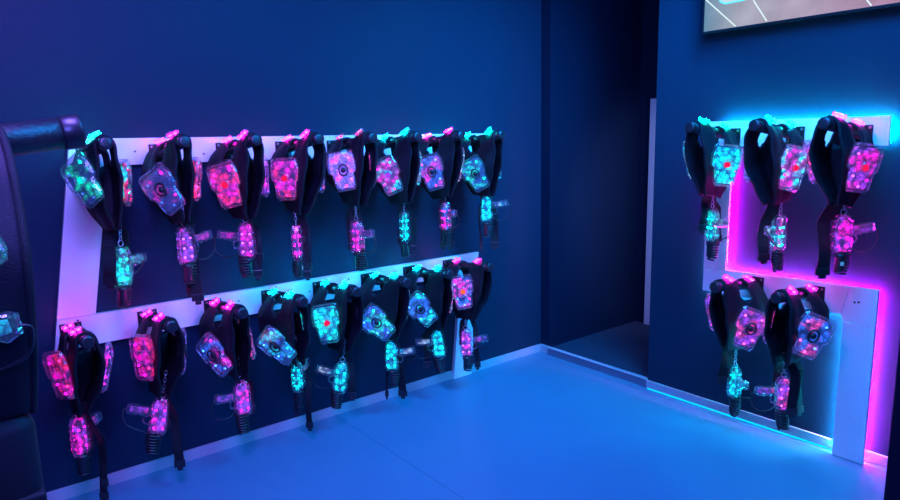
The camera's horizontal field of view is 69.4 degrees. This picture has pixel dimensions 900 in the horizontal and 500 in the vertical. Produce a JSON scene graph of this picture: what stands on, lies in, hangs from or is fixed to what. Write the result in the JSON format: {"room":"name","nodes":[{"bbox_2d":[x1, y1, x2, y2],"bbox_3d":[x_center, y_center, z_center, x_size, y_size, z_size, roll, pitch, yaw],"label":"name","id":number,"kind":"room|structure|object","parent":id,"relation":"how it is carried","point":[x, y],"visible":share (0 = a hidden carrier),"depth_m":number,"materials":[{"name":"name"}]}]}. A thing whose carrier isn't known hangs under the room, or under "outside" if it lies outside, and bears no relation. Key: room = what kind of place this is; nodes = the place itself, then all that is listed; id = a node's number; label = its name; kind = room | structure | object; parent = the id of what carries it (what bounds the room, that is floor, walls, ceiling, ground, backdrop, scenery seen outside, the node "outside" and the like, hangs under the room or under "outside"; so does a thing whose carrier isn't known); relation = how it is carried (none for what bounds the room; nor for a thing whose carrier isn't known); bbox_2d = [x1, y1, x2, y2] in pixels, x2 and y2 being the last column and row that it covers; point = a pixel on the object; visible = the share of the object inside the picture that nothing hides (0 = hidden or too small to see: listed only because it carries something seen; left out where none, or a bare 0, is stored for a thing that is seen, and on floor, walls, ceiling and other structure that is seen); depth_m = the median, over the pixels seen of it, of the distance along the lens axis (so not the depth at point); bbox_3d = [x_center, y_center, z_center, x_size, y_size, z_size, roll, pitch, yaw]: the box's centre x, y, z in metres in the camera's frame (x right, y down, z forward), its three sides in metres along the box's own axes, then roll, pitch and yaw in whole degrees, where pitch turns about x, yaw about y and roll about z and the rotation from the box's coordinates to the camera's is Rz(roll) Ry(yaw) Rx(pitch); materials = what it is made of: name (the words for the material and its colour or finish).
{"room":"laser tag equipment room","nodes":[
{"label":"laser tag equipment room","id":0,"kind":"room"},
{"bbox_2d":[0,0,540,492],"bbox_3d":[-0.828,-0.477,3.456,3.638,2.900,0.120,-9,12,-38],"label":"wall","id":1,"kind":"structure","parent":0,"point":[126,68],"depth_m":3.31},
{"bbox_2d":[54,133,484,378],"bbox_3d":[-0.728,0.176,3.538,2.490,1.580,0.027,-9,12,-38],"label":"rack","id":2,"kind":"object","parent":1,"relation":"attached to","point":[81,234],"visible":0.6,"depth_m":2.93,"materials":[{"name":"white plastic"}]},
{"bbox_2d":[59,321,81,341],"bbox_3d":[-1.451,0.299,2.561,0.084,0.177,0.614,-9,12,-38],"label":"wall hook","id":3,"kind":"object","parent":2,"relation":"attached to","point":[61,327],"depth_m":2.80,"materials":[{"name":"black plastic"}]},
{"bbox_2d":[45,322,112,499],"bbox_3d":[-1.508,0.682,2.695,0.259,0.803,0.298,-9,12,-38],"label":"vest","id":4,"kind":"object","parent":3,"relation":"hanging from","point":[80,376],"visible":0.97,"depth_m":2.66,"materials":[{"name":"black fabric"}]},
{"bbox_2d":[72,414,100,475],"bbox_3d":[-1.530,0.741,2.740,0.062,0.389,0.190,-1,10,1],"label":"toy phaser","id":5,"kind":"object","parent":4,"relation":"hanging from","point":[84,465],"visible":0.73,"depth_m":2.69,"materials":[{"name":"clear plastic"}]},
{"bbox_2d":[78,335,94,348],"bbox_3d":[-1.228,0.312,2.278,0.084,0.099,0.354,-9,12,-38],"label":"wall hook","id":6,"kind":"object","parent":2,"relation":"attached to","point":[86,341],"depth_m":2.49,"materials":[{"name":"black plastic"}]},
{"bbox_2d":[75,136,112,159],"bbox_3d":[-1.421,-0.397,2.613,0.084,0.115,0.407,-9,12,-38],"label":"wall hook","id":7,"kind":"object","parent":2,"relation":"attached to","point":[104,143],"visible":0.47,"depth_m":2.46,"materials":[{"name":"black plastic"}]},
{"bbox_2d":[60,130,131,289],"bbox_3d":[-1.410,-0.153,2.614,0.244,0.643,0.335,-9,12,-38],"label":"vest","id":8,"kind":"object","parent":7,"relation":"hanging from","point":[103,190],"visible":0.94,"depth_m":2.61,"materials":[{"name":"black fabric"}]},
{"bbox_2d":[116,229,145,308],"bbox_3d":[-1.359,0.046,2.760,0.063,0.391,0.196,1,10,12],"label":"toy phaser","id":9,"kind":"object","parent":8,"relation":"hanging from","point":[122,272],"visible":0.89,"depth_m":2.71,"materials":[{"name":"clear plastic"}]},
{"bbox_2d":[137,309,158,326],"bbox_3d":[-1.280,0.292,2.849,0.084,0.146,0.379,-9,12,-38],"label":"wall hook","id":10,"kind":"object","parent":2,"relation":"attached to","point":[151,321],"depth_m":2.98,"materials":[{"name":"black plastic"}]},
{"bbox_2d":[156,144,165,161],"bbox_3d":[-1.201,-0.418,2.801,0.084,0.073,0.164,-9,12,-38],"label":"wall hook","id":11,"kind":"object","parent":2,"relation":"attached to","point":[159,158],"depth_m":2.88,"materials":[{"name":"black plastic"}]},
{"bbox_2d":[163,320,177,332],"bbox_3d":[-1.061,0.293,2.568,0.084,0.073,0.212,-9,12,-38],"label":"wall hook","id":12,"kind":"object","parent":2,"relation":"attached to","point":[170,326],"depth_m":2.68,"materials":[{"name":"black plastic"}]},
{"bbox_2d":[129,308,186,470],"bbox_3d":[-1.266,0.624,2.881,0.240,0.763,0.297,-9,12,-38],"label":"vest","id":13,"kind":"object","parent":12,"relation":"hanging from","point":[156,353],"visible":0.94,"depth_m":2.83,"materials":[{"name":"black fabric"}]},
{"bbox_2d":[122,370,168,454],"bbox_3d":[-1.328,0.722,2.853,0.196,0.379,0.063,-5,11,-22],"label":"toy phaser","id":14,"kind":"object","parent":13,"relation":"hanging from","point":[158,421],"visible":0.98,"depth_m":2.86,"materials":[{"name":"clear plastic"}]},
{"bbox_2d":[176,135,191,150],"bbox_3d":[-0.997,-0.419,2.539,0.084,0.058,0.196,-9,12,-38],"label":"wall hook","id":15,"kind":"object","parent":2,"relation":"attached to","point":[183,141],"depth_m":2.63,"materials":[{"name":"black plastic"}]},
{"bbox_2d":[141,130,204,304],"bbox_3d":[-1.197,-0.123,2.800,0.253,0.774,0.335,-9,12,-38],"label":"vest","id":16,"kind":"object","parent":15,"relation":"hanging from","point":[172,180],"visible":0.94,"depth_m":2.76,"materials":[{"name":"black fabric"}]},
{"bbox_2d":[176,198,215,283],"bbox_3d":[-1.133,-0.047,2.910,0.058,0.389,0.195,4,11,30],"label":"toy phaser","id":17,"kind":"object","parent":16,"relation":"hanging from","point":[186,249],"visible":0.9,"depth_m":2.87,"materials":[{"name":"clear plastic"}]},
{"bbox_2d":[204,298,228,314],"bbox_3d":[-1.054,0.260,3.045,0.084,0.111,0.347,-9,12,-38],"label":"wall hook","id":18,"kind":"object","parent":2,"relation":"attached to","point":[222,308],"depth_m":3.16,"materials":[{"name":"black plastic"}]},
{"bbox_2d":[224,140,239,159],"bbox_3d":[-0.955,-0.457,2.969,0.084,0.085,0.206,-9,12,-38],"label":"wall hook","id":19,"kind":"object","parent":2,"relation":"attached to","point":[229,154],"depth_m":3.03,"materials":[{"name":"black plastic"}]},
{"bbox_2d":[233,307,247,318],"bbox_3d":[-0.861,0.264,2.797,0.084,0.066,0.173,-9,12,-38],"label":"wall hook","id":20,"kind":"object","parent":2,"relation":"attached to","point":[240,312],"depth_m":2.87,"materials":[{"name":"black plastic"}]},
{"bbox_2d":[199,299,255,414],"bbox_3d":[-1.041,0.509,3.044,0.317,0.604,0.230,6,12,37],"label":"vest","id":21,"kind":"object","parent":20,"relation":"hanging from","point":[222,344],"visible":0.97,"depth_m":2.99,"materials":[{"name":"black fabric"}]},
{"bbox_2d":[210,357,249,434],"bbox_3d":[-1.034,0.701,3.064,0.195,0.389,0.058,-10,13,-41],"label":"toy phaser","id":22,"kind":"object","parent":21,"relation":"hanging from","point":[243,405],"visible":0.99,"depth_m":3.10,"materials":[{"name":"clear plastic"}]},
{"bbox_2d":[247,134,261,148],"bbox_3d":[-0.789,-0.461,2.756,0.084,0.058,0.159,-9,12,-38],"label":"wall hook","id":23,"kind":"object","parent":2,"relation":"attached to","point":[254,140],"depth_m":2.81,"materials":[{"name":"black plastic"}]},
{"bbox_2d":[207,131,267,279],"bbox_3d":[-0.978,-0.196,2.985,0.273,0.704,0.297,-9,12,-38],"label":"vest","id":24,"kind":"object","parent":23,"relation":"hanging from","point":[240,183],"visible":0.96,"depth_m":2.93,"materials":[{"name":"black fabric"}]},
{"bbox_2d":[213,219,253,277],"bbox_3d":[-1.007,-0.059,3.023,0.195,0.389,0.058,-1,10,0],"label":"toy phaser","id":25,"kind":"object","parent":24,"relation":"hanging from","point":[246,246],"visible":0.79,"depth_m":3.02,"materials":[{"name":"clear plastic"}]},
{"bbox_2d":[286,139,300,156],"bbox_3d":[-0.720,-0.495,3.152,0.084,0.081,0.166,-9,12,-38],"label":"wall hook","id":26,"kind":"object","parent":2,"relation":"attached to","point":[293,144],"depth_m":3.18,"materials":[{"name":"black plastic"}]},
{"bbox_2d":[295,296,307,307],"bbox_3d":[-0.644,0.231,2.988,0.084,0.059,0.130,-9,12,-38],"label":"wall hook","id":27,"kind":"object","parent":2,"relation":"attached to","point":[301,301],"depth_m":3.04,"materials":[{"name":"black plastic"}]},
{"bbox_2d":[258,287,312,430],"bbox_3d":[-0.818,0.563,3.232,0.262,0.783,0.297,-9,12,-38],"label":"vest","id":28,"kind":"object","parent":27,"relation":"hanging from","point":[278,330],"visible":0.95,"depth_m":3.16,"materials":[{"name":"black fabric"}]},
{"bbox_2d":[293,334,307,407],"bbox_3d":[-0.763,0.603,3.331,0.061,0.389,0.190,0,10,5],"label":"toy phaser","id":29,"kind":"object","parent":28,"relation":"hanging from","point":[299,392],"visible":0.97,"depth_m":3.28,"materials":[{"name":"clear plastic"}]},
{"bbox_2d":[308,133,323,146],"bbox_3d":[-0.573,-0.502,2.962,0.084,0.058,0.152,-9,12,-38],"label":"wall hook","id":30,"kind":"object","parent":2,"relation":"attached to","point":[317,139],"depth_m":3.00,"materials":[{"name":"black plastic"}]},
{"bbox_2d":[269,128,325,280],"bbox_3d":[-0.741,-0.213,3.174,0.265,0.743,0.297,-9,12,-38],"label":"vest","id":31,"kind":"object","parent":30,"relation":"hanging from","point":[298,179],"visible":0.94,"depth_m":3.12,"materials":[{"name":"black fabric"}]},
{"bbox_2d":[290,213,303,277],"bbox_3d":[-0.766,-0.061,3.239,0.062,0.389,0.190,-4,10,-13],"label":"toy phaser","id":32,"kind":"object","parent":31,"relation":"hanging from","point":[297,262],"visible":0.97,"depth_m":3.19,"materials":[{"name":"clear plastic"}]},
{"bbox_2d":[312,280,326,295],"bbox_3d":[-0.658,0.197,3.474,0.084,0.109,0.163,-9,12,-38],"label":"wall hook","id":33,"kind":"object","parent":2,"relation":"attached to","point":[316,285],"depth_m":3.52,"materials":[{"name":"black plastic"}]},
{"bbox_2d":[327,285,339,293],"bbox_3d":[-0.563,0.198,3.352,0.084,0.060,0.131,-9,12,-38],"label":"wall hook","id":34,"kind":"object","parent":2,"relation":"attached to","point":[332,289],"depth_m":3.38,"materials":[{"name":"black plastic"}]},
{"bbox_2d":[340,137,354,153],"bbox_3d":[-0.487,-0.534,3.321,0.084,0.079,0.150,-9,12,-38],"label":"wall hook","id":35,"kind":"object","parent":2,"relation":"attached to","point":[346,143],"depth_m":3.34,"materials":[{"name":"black plastic"}]},
{"bbox_2d":[348,287,360,296],"bbox_3d":[-0.432,0.198,3.184,0.084,0.058,0.119,-9,12,-38],"label":"wall hook","id":36,"kind":"object","parent":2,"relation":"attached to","point":[353,291],"depth_m":3.22,"materials":[{"name":"black plastic"}]},
{"bbox_2d":[309,281,363,400],"bbox_3d":[-0.592,0.479,3.400,0.285,0.681,0.297,-9,12,-38],"label":"vest","id":37,"kind":"object","parent":36,"relation":"hanging from","point":[340,320],"visible":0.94,"depth_m":3.34,"materials":[{"name":"black fabric"}]},
{"bbox_2d":[311,340,345,408],"bbox_3d":[-0.637,0.657,3.434,0.199,0.382,0.059,-1,10,1],"label":"toy phaser","id":38,"kind":"object","parent":37,"relation":"hanging from","point":[337,393],"visible":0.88,"depth_m":3.43,"materials":[{"name":"clear plastic"}]},
{"bbox_2d":[364,132,376,144],"bbox_3d":[-0.349,-0.540,3.142,0.084,0.056,0.112,-9,12,-38],"label":"wall hook","id":39,"kind":"object","parent":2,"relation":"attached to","point":[370,137],"depth_m":3.17,"materials":[{"name":"black plastic"}]},
{"bbox_2d":[325,130,377,269],"bbox_3d":[-0.513,-0.248,3.351,0.271,0.741,0.296,-9,12,-38],"label":"vest","id":40,"kind":"object","parent":39,"relation":"hanging from","point":[353,174],"visible":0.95,"depth_m":3.29,"materials":[{"name":"black fabric"}]},
{"bbox_2d":[351,206,375,270],"bbox_3d":[-0.441,-0.077,3.351,0.058,0.389,0.195,-11,14,-44],"label":"toy phaser","id":41,"kind":"object","parent":40,"relation":"hanging from","point":[359,259],"visible":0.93,"depth_m":3.38,"materials":[{"name":"clear plastic"}]},
{"bbox_2d":[375,277,389,285],"bbox_3d":[-0.333,0.163,3.541,0.084,0.062,0.144,-9,12,-38],"label":"wall hook","id":42,"kind":"object","parent":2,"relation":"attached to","point":[380,281],"depth_m":3.56,"materials":[{"name":"black plastic"}]},
{"bbox_2d":[385,136,399,148],"bbox_3d":[-0.273,-0.576,3.480,0.084,0.062,0.139,-9,12,-38],"label":"wall hook","id":43,"kind":"object","parent":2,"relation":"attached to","point":[391,143],"depth_m":3.50,"materials":[{"name":"black plastic"}]},
{"bbox_2d":[399,278,410,287],"bbox_3d":[-0.199,0.164,3.370,0.084,0.056,0.102,-9,12,-38],"label":"wall hook","id":44,"kind":"object","parent":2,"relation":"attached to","point":[405,282],"depth_m":3.40,"materials":[{"name":"black plastic"}]},
{"bbox_2d":[410,131,421,142],"bbox_3d":[-0.139,-0.576,3.309,0.084,0.054,0.098,-9,12,-38],"label":"wall hook","id":45,"kind":"object","parent":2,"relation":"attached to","point":[416,136],"depth_m":3.34,"materials":[{"name":"black plastic"}]},
{"bbox_2d":[419,269,433,277],"bbox_3d":[-0.101,0.129,3.713,0.084,0.057,0.136,-9,12,-38],"label":"wall hook","id":46,"kind":"object","parent":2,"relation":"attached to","point":[426,273],"depth_m":3.74,"materials":[{"name":"black plastic"}]},
{"bbox_2d":[428,135,442,146],"bbox_3d":[-0.049,-0.614,3.660,0.084,0.059,0.132,-9,12,-38],"label":"wall hook","id":47,"kind":"object","parent":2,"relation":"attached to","point":[434,141],"depth_m":3.68,"materials":[{"name":"black plastic"}]},
{"bbox_2d":[418,129,462,249],"bbox_3d":[-0.076,-0.337,3.688,0.281,0.704,0.297,-9,12,-38],"label":"vest","id":48,"kind":"object","parent":47,"relation":"hanging from","point":[439,172],"visible":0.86,"depth_m":3.61,"materials":[{"name":"black fabric"}]},
{"bbox_2d":[439,198,459,247],"bbox_3d":[0.001,-0.202,3.690,0.065,0.389,0.188,-6,11,-24],"label":"toy phaser","id":49,"kind":"object","parent":48,"relation":"hanging from","point":[446,238],"visible":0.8,"depth_m":3.73,"materials":[{"name":"clear plastic"}]},
{"bbox_2d":[442,270,453,278],"bbox_3d":[0.022,0.129,3.555,0.084,0.055,0.098,-9,12,-38],"label":"wall hook","id":50,"kind":"object","parent":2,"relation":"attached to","point":[447,274],"depth_m":3.58,"materials":[{"name":"black plastic"}]},
{"bbox_2d":[405,265,451,368],"bbox_3d":[-0.138,0.397,3.752,0.287,0.665,0.297,-9,12,-38],"label":"vest","id":51,"kind":"object","parent":50,"relation":"hanging from","point":[430,305],"visible":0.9,"depth_m":3.67,"materials":[{"name":"black fabric"}]},
{"bbox_2d":[412,331,445,373],"bbox_3d":[-0.124,0.541,3.823,0.199,0.391,0.058,-1,10,0],"label":"toy phaser","id":52,"kind":"object","parent":51,"relation":"hanging from","point":[439,364],"visible":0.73,"depth_m":3.82,"materials":[{"name":"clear plastic"}]},
{"bbox_2d":[454,131,464,141],"bbox_3d":[0.083,-0.610,3.491,0.084,0.052,0.085,-9,12,-38],"label":"wall hook","id":53,"kind":"object","parent":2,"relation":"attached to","point":[458,136],"depth_m":3.52,"materials":[{"name":"black plastic"}]},
{"bbox_2d":[459,262,472,269],"bbox_3d":[0.128,0.092,3.904,0.084,0.056,0.122,-9,12,-38],"label":"wall hook","id":54,"kind":"object","parent":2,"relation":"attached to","point":[467,265],"depth_m":3.92,"materials":[{"name":"black plastic"}]},
{"bbox_2d":[469,134,484,145],"bbox_3d":[0.190,-0.649,3.837,0.084,0.062,0.136,-9,12,-38],"label":"wall hook","id":55,"kind":"object","parent":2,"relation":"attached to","point":[475,140],"depth_m":3.85,"materials":[{"name":"black plastic"}]},
{"bbox_2d":[460,128,502,249],"bbox_3d":[0.166,-0.359,3.900,0.279,0.743,0.306,-3,10,-12],"label":"vest","id":56,"kind":"object","parent":55,"relation":"hanging from","point":[481,168],"visible":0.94,"depth_m":3.80,"materials":[{"name":"black fabric"}]},
{"bbox_2d":[480,196,511,236],"bbox_3d":[0.279,-0.270,3.931,0.195,0.389,0.058,-1,10,0],"label":"toy phaser","id":57,"kind":"object","parent":56,"relation":"hanging from","point":[486,201],"visible":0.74,"depth_m":3.93,"materials":[{"name":"clear plastic"}]},
{"bbox_2d":[495,130,505,140],"bbox_3d":[0.316,-0.648,3.677,0.084,0.055,0.083,-9,12,-38],"label":"wall hook","id":58,"kind":"object","parent":2,"relation":"attached to","point":[499,135],"depth_m":3.70,"materials":[{"name":"black plastic"}]},
{"bbox_2d":[46,344,539,499],"bbox_3d":[-0.709,0.926,3.683,3.520,0.052,0.014,-9,12,-38],"label":"baseboard","id":59,"kind":"structure","parent":1,"relation":"attached to","point":[116,477],"depth_m":3.43,"materials":[{"name":"grey plastic"}]},
{"bbox_2d":[360,271,409,398],"bbox_3d":[-0.374,0.484,3.576,0.313,0.764,0.297,-9,12,-38],"label":"vest","id":60,"kind":"object","parent":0,"point":[385,314],"visible":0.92,"depth_m":3.49,"materials":[{"name":"black fabric"}]},
{"bbox_2d":[385,338,417,386],"bbox_3d":[-0.270,0.572,3.626,0.188,0.389,0.065,-1,10,0],"label":"toy phaser","id":61,"kind":"object","parent":60,"relation":"hanging from","point":[391,360],"visible":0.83,"depth_m":3.62,"materials":[{"name":"clear plastic"}]},
{"bbox_2d":[375,129,419,253],"bbox_3d":[-0.307,-0.306,3.507,0.273,0.695,0.297,-9,12,-38],"label":"vest","id":62,"kind":"object","parent":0,"point":[397,174],"visible":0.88,"depth_m":3.44,"materials":[{"name":"black fabric"}]},
{"bbox_2d":[401,203,409,257],"bbox_3d":[-0.244,-0.155,3.630,0.061,0.389,0.190,0,10,5],"label":"toy phaser","id":63,"kind":"object","parent":62,"relation":"hanging from","point":[405,244],"visible":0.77,"depth_m":3.58,"materials":[{"name":"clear plastic"}]},
{"bbox_2d":[447,259,492,369],"bbox_3d":[0.103,0.389,3.945,0.305,0.722,0.296,-9,12,-38],"label":"vest","id":64,"kind":"object","parent":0,"point":[470,293],"visible":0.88,"depth_m":3.86,"materials":[{"name":"black fabric"}]},
{"bbox_2d":[460,319,490,370],"bbox_3d":[0.155,0.549,3.964,0.188,0.389,0.065,-1,10,0],"label":"toy phaser","id":65,"kind":"object","parent":64,"relation":"hanging from","point":[468,359],"visible":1,"depth_m":3.96,"materials":[{"name":"clear plastic"}]},
{"bbox_2d":[65,351,886,499],"bbox_3d":[0.185,1.369,1.451,4.923,0.100,4.887,-9,12,-38],"label":"floor","id":66,"kind":"structure","parent":0,"point":[540,425],"depth_m":3.21,"materials":[{"name":"blue plastic"}]},
{"bbox_2d":[647,388,831,449],"bbox_3d":[1.544,0.914,3.591,0.005,0.006,1.062,-9,12,-38],"label":"light strip","id":67,"kind":"object","parent":66,"relation":"on","point":[647,388],"visible":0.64,"depth_m":3.50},
{"bbox_2d":[541,0,642,345],"bbox_3d":[1.124,-0.774,4.924,1.282,2.900,0.205,-9,12,-38],"label":"wall","id":68,"kind":"structure","parent":0,"point":[591,49],"depth_m":4.72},
{"bbox_2d":[550,319,634,346],"bbox_3d":[1.114,0.632,4.995,0.997,0.014,0.010,-9,12,-38],"label":"baseboard","id":69,"kind":"structure","parent":68,"relation":"attached to","point":[629,321],"depth_m":4.96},
{"bbox_2d":[553,321,648,376],"bbox_3d":[1.919,0.830,4.215,1.297,0.146,2.437,-9,12,-38],"label":"floor","id":70,"kind":"structure","parent":0,"point":[626,346],"depth_m":4.66,"materials":[{"name":"carpet"}]},
{"bbox_2d":[547,348,645,386],"bbox_3d":[0.967,0.775,4.346,0.020,0.050,0.837,-9,12,-38],"label":"step","id":71,"kind":"structure","parent":70,"relation":"attached to","point":[578,361],"depth_m":4.31,"materials":[{"name":"blue"}]},
{"bbox_2d":[634,0,658,322],"bbox_3d":[2.222,-0.678,4.225,0.120,2.900,2.437,-9,12,-38],"label":"wall","id":72,"kind":"structure","parent":0,"point":[650,10],"depth_m":5.01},
{"bbox_2d":[644,98,655,324],"bbox_3d":[1.798,-0.222,4.715,0.058,1.760,0.875,-9,12,-38],"label":"door","id":73,"kind":"structure","parent":72,"relation":"in","point":[652,101],"depth_m":5.03,"materials":[{"name":"grey"}]},
{"bbox_2d":[648,0,899,455],"bbox_3d":[2.471,-0.349,2.288,0.140,2.900,3.950,-9,12,-38],"label":"wall","id":74,"kind":"structure","parent":0,"point":[847,65],"depth_m":3.26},
{"bbox_2d":[547,347,647,379],"bbox_3d":[0.969,0.749,4.343,0.034,0.004,0.837,-9,12,-38],"label":"trim","id":75,"kind":"structure","parent":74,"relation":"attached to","point":[552,348],"depth_m":4.31,"materials":[{"name":"grey plastic"}]},
{"bbox_2d":[646,380,887,466],"bbox_3d":[2.411,1.056,2.521,0.014,0.048,3.850,-9,12,-38],"label":"baseboard","id":76,"kind":"structure","parent":74,"relation":"attached to","point":[870,456],"depth_m":3.47,"materials":[{"name":"grey plastic"}]},
{"bbox_2d":[703,115,892,464],"bbox_3d":[1.665,0.162,3.245,0.043,1.603,0.844,-9,12,-38],"label":"wall rack","id":77,"kind":"object","parent":74,"relation":"attached to","point":[857,307],"visible":0.56,"depth_m":3.04,"materials":[{"name":"white plastic"}]},
{"bbox_2d":[685,122,699,133],"bbox_3d":[1.103,-0.573,3.060,0.120,0.051,0.084,-9,12,-38],"label":"wall hook","id":78,"kind":"object","parent":77,"relation":"attached to","point":[692,127],"depth_m":3.08,"materials":[{"name":"black plastic"}]},
{"bbox_2d":[709,281,723,291],"bbox_3d":[1.211,0.166,3.048,0.126,0.058,0.084,-9,12,-38],"label":"wall hook","id":79,"kind":"object","parent":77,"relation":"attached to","point":[715,286],"depth_m":3.08,"materials":[{"name":"black plastic"}]},
{"bbox_2d":[712,127,725,142],"bbox_3d":[1.289,-0.566,3.209,0.127,0.074,0.084,-9,12,-38],"label":"wall hook","id":80,"kind":"object","parent":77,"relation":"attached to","point":[718,132],"depth_m":3.22,"materials":[{"name":"black plastic"}]},
{"bbox_2d":[682,117,741,244],"bbox_3d":[1.308,-0.332,3.218,0.297,0.644,0.280,-9,12,-38],"label":"vest","id":81,"kind":"object","parent":80,"relation":"hanging from","point":[712,167],"visible":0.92,"depth_m":3.18,"materials":[{"name":"black fabric"}]},
{"bbox_2d":[705,196,731,260],"bbox_3d":[1.335,-0.131,3.226,0.062,0.389,0.190,-3,10,-11],"label":"toy phaser","id":82,"kind":"object","parent":81,"relation":"hanging from","point":[711,250],"visible":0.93,"depth_m":3.27,"materials":[{"name":"clear plastic"}]},
{"bbox_2d":[732,280,748,290],"bbox_3d":[1.385,0.170,3.189,0.160,0.070,0.084,-9,12,-38],"label":"wall hook","id":83,"kind":"object","parent":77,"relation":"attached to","point":[741,285],"depth_m":3.21,"materials":[{"name":"black plastic"}]},
{"bbox_2d":[708,276,767,385],"bbox_3d":[1.427,0.406,3.215,0.297,0.604,0.280,-9,12,-38],"label":"vest","id":84,"kind":"object","parent":83,"relation":"hanging from","point":[737,322],"visible":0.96,"depth_m":3.16,"materials":[{"name":"black fabric"}]},
{"bbox_2d":[728,350,751,417],"bbox_3d":[1.445,0.662,3.233,0.062,0.389,0.190,-2,10,-3],"label":"toy phaser","id":85,"kind":"object","parent":84,"relation":"hanging from","point":[734,400],"visible":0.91,"depth_m":3.27,"materials":[{"name":"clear plastic"}]},
{"bbox_2d":[748,275,763,288],"bbox_3d":[1.504,0.155,3.282,0.162,0.092,0.084,-9,12,-38],"label":"wall hook","id":86,"kind":"object","parent":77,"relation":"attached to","point":[759,280],"depth_m":3.31,"materials":[{"name":"black plastic"}]},
{"bbox_2d":[748,119,768,133],"bbox_3d":[1.297,-0.533,2.818,0.178,0.060,0.084,-9,12,-38],"label":"wall hook","id":87,"kind":"object","parent":77,"relation":"attached to","point":[755,125],"depth_m":2.84,"materials":[{"name":"black plastic"}]},
{"bbox_2d":[770,292,786,303],"bbox_3d":[1.381,0.198,2.815,0.151,0.061,0.084,-9,12,-38],"label":"wall hook","id":88,"kind":"object","parent":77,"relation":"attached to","point":[777,297],"depth_m":2.86,"materials":[{"name":"black plastic"}]},
{"bbox_2d":[775,125,790,143],"bbox_3d":[1.475,-0.525,2.962,0.154,0.082,0.084,-9,12,-38],"label":"wall hook","id":89,"kind":"object","parent":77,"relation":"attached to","point":[783,130],"depth_m":2.98,"materials":[{"name":"black plastic"}]},
{"bbox_2d":[743,114,806,263],"bbox_3d":[1.499,-0.271,2.985,0.297,0.694,0.271,-9,12,-38],"label":"vest","id":90,"kind":"object","parent":89,"relation":"hanging from","point":[774,169],"visible":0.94,"depth_m":2.96,"materials":[{"name":"black fabric"}]},
{"bbox_2d":[766,203,784,272],"bbox_3d":[1.492,-0.082,2.980,0.061,0.389,0.190,8,13,42],"label":"toy phaser","id":91,"kind":"object","parent":90,"relation":"hanging from","point":[777,254],"visible":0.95,"depth_m":3.01,"materials":[{"name":"clear plastic"}]},
{"bbox_2d":[795,290,808,300],"bbox_3d":[1.558,0.202,2.958,0.139,0.067,0.084,-9,12,-38],"label":"wall hook","id":92,"kind":"object","parent":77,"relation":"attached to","point":[801,294],"depth_m":2.98,"materials":[{"name":"black plastic"}]},
{"bbox_2d":[764,285,831,417],"bbox_3d":[1.604,0.480,3.002,0.297,0.683,0.300,-9,12,-38],"label":"vest","id":93,"kind":"object","parent":92,"relation":"hanging from","point":[794,330],"visible":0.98,"depth_m":2.98,"materials":[{"name":"black fabric"}]},
{"bbox_2d":[750,352,789,429],"bbox_3d":[1.534,0.675,3.096,0.198,0.391,0.058,-1,10,2],"label":"toy phaser","id":94,"kind":"object","parent":93,"relation":"hanging from","point":[781,419],"visible":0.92,"depth_m":3.09,"materials":[{"name":"clear plastic"}]},
{"bbox_2d":[806,284,824,299],"bbox_3d":[1.667,0.190,3.044,0.205,0.104,0.084,-9,12,-38],"label":"wall hook","id":95,"kind":"object","parent":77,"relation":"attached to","point":[820,290],"depth_m":3.09,"materials":[{"name":"black plastic"}]},
{"bbox_2d":[817,117,837,132],"bbox_3d":[1.456,-0.494,2.582,0.190,0.059,0.084,-9,12,-38],"label":"wall hook","id":96,"kind":"object","parent":77,"relation":"attached to","point":[827,123],"depth_m":2.62,"materials":[{"name":"black plastic"}]},
{"bbox_2d":[804,113,881,278],"bbox_3d":[1.674,-0.223,2.771,0.297,0.724,0.288,-9,12,-38],"label":"vest","id":97,"kind":"object","parent":77,"relation":"hanging from","point":[842,169],"visible":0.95,"depth_m":2.75,"materials":[{"name":"black fabric"}]},
{"bbox_2d":[831,205,878,274],"bbox_3d":[1.757,-0.084,2.814,0.195,0.389,0.058,-1,10,0],"label":"toy phaser","id":98,"kind":"object","parent":97,"relation":"hanging from","point":[841,240],"visible":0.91,"depth_m":2.81,"materials":[{"name":"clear plastic"}]},
{"bbox_2d":[849,124,860,142],"bbox_3d":[1.669,-0.492,2.754,0.129,0.076,0.084,-9,12,-38],"label":"wall hook","id":99,"kind":"object","parent":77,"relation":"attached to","point":[856,136],"depth_m":2.79,"materials":[{"name":"black plastic"}]},
{"bbox_2d":[702,0,899,34],"bbox_3d":[1.734,-1.414,2.842,0.072,0.742,1.296,-9,12,-38],"label":"television","id":100,"kind":"object","parent":74,"relation":"attached to","point":[719,16],"visible":1,"depth_m":3.11,"materials":[{"name":"black"}]},
{"bbox_2d":[884,341,899,499],"bbox_3d":[1.635,-0.033,0.568,0.120,2.900,2.053,-9,12,-38],"label":"wall","id":101,"kind":"structure","parent":0,"point":[892,483],"depth_m":1.42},
{"bbox_3d":[-1.408,-0.107,1.389,0.120,2.900,2.687,-9,12,-38],"label":"wall","id":102,"kind":"structure","parent":0,"visible":0},
{"bbox_2d":[0,125,46,499],"bbox_3d":[-0.847,0.199,1.075,0.284,0.845,0.358,-9,12,-38],"label":"vest","id":103,"kind":"object","parent":102,"relation":"attached to","point":[21,476],"visible":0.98,"depth_m":1.06,"materials":[{"name":"black fabric"}]},
{"bbox_2d":[0,319,34,371],"bbox_3d":[-0.748,0.136,1.000,0.190,0.389,0.062,-5,10,-18],"label":"toy phaser","id":104,"kind":"object","parent":103,"relation":"hanging from","point":[5,328],"visible":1,"depth_m":1.03,"materials":[{"name":"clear plastic"}]},
{"bbox_2d":[0,114,85,155],"bbox_3d":[-0.715,-0.201,1.139,0.122,0.067,0.084,-9,12,-38],"label":"wall hook","id":105,"kind":"object","parent":102,"relation":"attached to","point":[66,132],"visible":1,"depth_m":1.11,"materials":[{"name":"black plastic"}]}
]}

